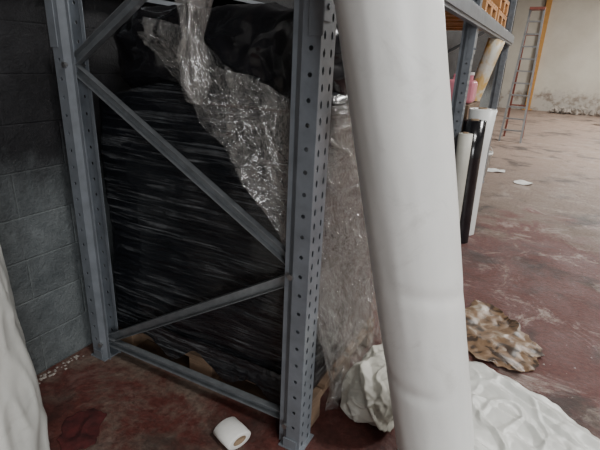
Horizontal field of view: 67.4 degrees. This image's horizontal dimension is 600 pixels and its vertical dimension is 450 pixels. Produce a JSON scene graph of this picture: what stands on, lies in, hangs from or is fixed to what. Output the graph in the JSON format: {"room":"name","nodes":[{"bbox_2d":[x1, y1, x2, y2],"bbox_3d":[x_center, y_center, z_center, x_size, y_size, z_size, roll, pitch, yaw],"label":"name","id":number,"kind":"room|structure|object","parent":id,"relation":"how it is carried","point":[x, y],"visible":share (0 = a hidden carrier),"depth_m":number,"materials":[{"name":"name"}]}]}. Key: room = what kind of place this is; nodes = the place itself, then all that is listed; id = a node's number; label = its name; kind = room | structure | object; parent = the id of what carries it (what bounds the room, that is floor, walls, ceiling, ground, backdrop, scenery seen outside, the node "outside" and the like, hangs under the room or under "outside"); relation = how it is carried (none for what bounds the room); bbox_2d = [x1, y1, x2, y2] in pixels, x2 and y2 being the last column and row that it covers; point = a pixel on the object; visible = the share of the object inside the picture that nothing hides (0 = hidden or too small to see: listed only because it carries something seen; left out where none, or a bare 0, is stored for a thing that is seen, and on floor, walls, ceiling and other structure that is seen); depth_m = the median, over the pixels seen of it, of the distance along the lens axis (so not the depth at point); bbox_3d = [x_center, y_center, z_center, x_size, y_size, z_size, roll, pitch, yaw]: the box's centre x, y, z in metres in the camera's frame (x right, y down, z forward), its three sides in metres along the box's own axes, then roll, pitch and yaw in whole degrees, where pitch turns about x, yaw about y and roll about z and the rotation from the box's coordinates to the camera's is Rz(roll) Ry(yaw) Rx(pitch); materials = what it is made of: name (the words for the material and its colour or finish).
{"room":"warehouse","nodes":[
{"label":"warehouse","id":0,"kind":"room"},
{"bbox_2d":[0,0,517,374],"bbox_3d":[2.618,-4.021,8.147,0.200,5.200,25.100,13,22,26],"label":"wall","id":1,"kind":"structure","parent":0,"point":[39,240],"depth_m":2.06,"materials":[{"name":"paint"}]},
{"bbox_2d":[37,107,599,449],"bbox_3d":[6.890,-0.519,6.887,10.190,0.150,25.100,13,22,26],"label":"floor","id":2,"kind":"structure","parent":0,"point":[554,297],"depth_m":2.87,"materials":[{"name":"paint"}]},
{"bbox_2d":[0,245,49,449],"bbox_3d":[-1.217,0.395,1.466,0.596,1.140,0.594,13,22,26],"label":"plastic sheet","id":3,"kind":"object","parent":2,"relation":"on","point":[23,416],"visible":1,"depth_m":1.53,"materials":[{"name":"white plastic"}]},
{"bbox_2d":[57,408,106,449],"bbox_3d":[-0.925,0.856,1.897,0.170,0.012,0.237,0,20,-7],"label":"rag","id":4,"kind":"object","parent":2,"relation":"on","point":[80,430],"visible":1,"depth_m":1.89,"materials":[{"name":"fabric"}]},
{"bbox_2d":[213,417,250,449],"bbox_3d":[-0.282,0.865,1.871,0.120,0.071,0.112,-16,27,-41],"label":"paper towel roll","id":5,"kind":"object","parent":2,"relation":"on","point":[230,432],"visible":1,"depth_m":1.85,"materials":[{"name":"paper"}]},
{"bbox_2d":[118,317,374,427],"bbox_3d":[-0.293,0.591,2.517,1.200,0.142,0.800,13,22,26],"label":"cardboard sheet","id":6,"kind":"object","parent":2,"relation":"on","point":[195,361],"visible":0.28,"depth_m":2.20,"materials":[{"name":"brown cardboard"}]},
{"bbox_2d":[99,2,373,405],"bbox_3d":[-0.224,-0.133,2.192,1.362,1.703,0.966,13,22,26],"label":"load","id":7,"kind":"object","parent":6,"relation":"on","point":[214,83],"visible":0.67,"depth_m":1.88,"materials":[{"name":"plastic"}]},
{"bbox_2d":[44,0,516,449],"bbox_3d":[0.825,-1.258,3.922,1.329,2.750,5.522,13,22,26],"label":"rack","id":8,"kind":"object","parent":2,"relation":"on","point":[315,21],"visible":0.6,"depth_m":1.81,"materials":[{"name":"grey metal"}]},
{"bbox_2d":[445,0,497,23],"bbox_3d":[1.192,-2.035,4.292,1.200,0.142,0.800,13,22,26],"label":"wooden pallet","id":9,"kind":"object","parent":8,"relation":"on","point":[488,6],"visible":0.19,"depth_m":4.07,"materials":[{"name":"orange wood"}]},
{"bbox_2d":[445,0,508,30],"bbox_3d":[1.624,-2.359,5.015,1.200,0.292,0.800,13,22,26],"label":"wooden pallet","id":10,"kind":"object","parent":8,"relation":"on","point":[503,5],"visible":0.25,"depth_m":4.78,"materials":[{"name":"orange wood"}]},
{"bbox_2d":[37,224,591,389],"bbox_3d":[1.521,0.555,3.042,5.712,0.007,2.189,-12,25,-36],"label":"chips","id":11,"kind":"object","parent":2,"relation":"on","point":[75,356],"visible":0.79,"depth_m":2.23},
{"bbox_2d":[340,344,393,431],"bbox_3d":[0.388,0.721,2.093,0.322,0.235,0.525,13,22,26],"label":"sack","id":12,"kind":"object","parent":2,"relation":"on","point":[365,397],"visible":0.58,"depth_m":1.94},
{"bbox_2d":[334,0,473,449],"bbox_3d":[0.299,-0.197,1.273,0.823,2.500,0.275,3,20,2],"label":"roll","id":13,"kind":"object","parent":2,"relation":"on","point":[394,53],"visible":1,"depth_m":1.21,"materials":[{"name":"plastic"}]},
{"bbox_2d":[455,132,472,220],"bbox_3d":[1.343,-0.282,3.842,0.138,1.009,0.118,13,22,26],"label":"roll","id":14,"kind":"object","parent":2,"relation":"on","point":[464,141],"visible":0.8,"depth_m":3.71,"materials":[{"name":"cardboard"}]},
{"bbox_2d":[460,119,486,243],"bbox_3d":[1.476,-0.383,4.001,0.217,1.099,0.193,13,22,26],"label":"roll","id":15,"kind":"object","parent":2,"relation":"on","point":[477,127],"visible":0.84,"depth_m":3.89,"materials":[{"name":"plastic"}]},
{"bbox_2d":[468,107,496,234],"bbox_3d":[1.595,-0.484,4.178,0.236,1.179,0.237,13,22,26],"label":"roll","id":16,"kind":"object","parent":2,"relation":"on","point":[482,113],"visible":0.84,"depth_m":4.01,"materials":[{"name":"plastic"}]},
{"bbox_2d":[487,168,504,171],"bbox_3d":[3.032,-0.876,7.123,0.400,0.022,0.265,13,22,26],"label":"paper scrap","id":17,"kind":"object","parent":2,"relation":"on","point":[489,169],"visible":0.77,"depth_m":7.08,"materials":[{"name":"white paper"}]},
{"bbox_2d":[465,299,544,371],"bbox_3d":[1.190,0.647,2.700,0.504,0.029,0.712,13,22,26],"label":"paper","id":18,"kind":"object","parent":2,"relation":"on","point":[496,338],"visible":0.96,"depth_m":2.62,"materials":[{"name":"brown paper"}]},
{"bbox_2d":[498,7,545,142],"bbox_3d":[4.972,-3.296,9.987,0.480,2.780,0.970,13,22,26],"label":"ladder","id":19,"kind":"object","parent":2,"relation":"on","point":[511,94],"visible":1,"depth_m":9.81,"materials":[{"name":"metal"}]},
{"bbox_2d":[514,180,532,184],"bbox_3d":[3.178,-0.608,6.404,0.251,0.023,0.250,13,22,26],"label":"paper scrap","id":20,"kind":"object","parent":2,"relation":"on","point":[522,182],"visible":1,"depth_m":6.41,"materials":[{"name":"white paper"}]},
{"bbox_2d":[469,361,599,449],"bbox_3d":[0.946,0.935,1.736,1.090,0.129,1.315,13,22,26],"label":"plastic sheet","id":21,"kind":"object","parent":2,"relation":"on","point":[507,415],"visible":0.74,"depth_m":2.01,"materials":[{"name":"white plastic"}]},
{"bbox_2d":[522,0,552,109],"bbox_3d":[9.526,-7.220,17.796,0.360,5.195,0.238,13,22,26],"label":"steel post","id":22,"kind":"object","parent":2,"relation":"on","point":[548,2],"visible":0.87,"depth_m":17.73,"materials":[{"name":"metal"}]},
{"bbox_2d":[549,105,599,115],"bbox_3d":[11.066,-4.413,17.385,2.532,0.332,0.812,13,22,26],"label":"rubble pile","id":23,"kind":"object","parent":2,"relation":"on","point":[557,109],"visible":1,"depth_m":17.40,"materials":[{"name":"beige stone"}]},
{"bbox_3d":[1.214,-0.286,5.111,1.200,0.142,0.800,13,22,26],"label":"wooden pallet","id":24,"kind":"object","parent":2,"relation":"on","visible":0},
{"bbox_2d":[461,101,479,132],"bbox_3d":[1.242,-0.845,4.923,1.110,1.037,0.752,13,22,26],"label":"cartons","id":25,"kind":"object","parent":24,"relation":"on","point":[475,104],"visible":0.02,"depth_m":4.29,"materials":[{"name":"cardboard"}]},
{"bbox_2d":[450,72,477,102],"bbox_3d":[1.566,-1.332,4.356,0.263,0.283,0.233,13,22,26],"label":"jerrycan","id":26,"kind":"object","parent":25,"relation":"on","point":[471,94],"visible":0.46,"depth_m":4.26,"materials":[{"name":"plastic"}]},
{"bbox_2d":[473,38,504,100],"bbox_3d":[1.890,-1.585,4.602,0.288,0.609,0.164,7,21,13],"label":"roll","id":27,"kind":"object","parent":25,"relation":"on","point":[493,47],"visible":0.95,"depth_m":4.53,"materials":[{"name":"cardboard"}]},
{"bbox_2d":[498,0,599,113],"bbox_3d":[12.938,-6.538,16.340,9.790,5.200,0.200,13,22,26],"label":"wall","id":28,"kind":"structure","parent":0,"point":[568,74],"depth_m":17.75,"materials":[{"name":"paint"}]}
]}

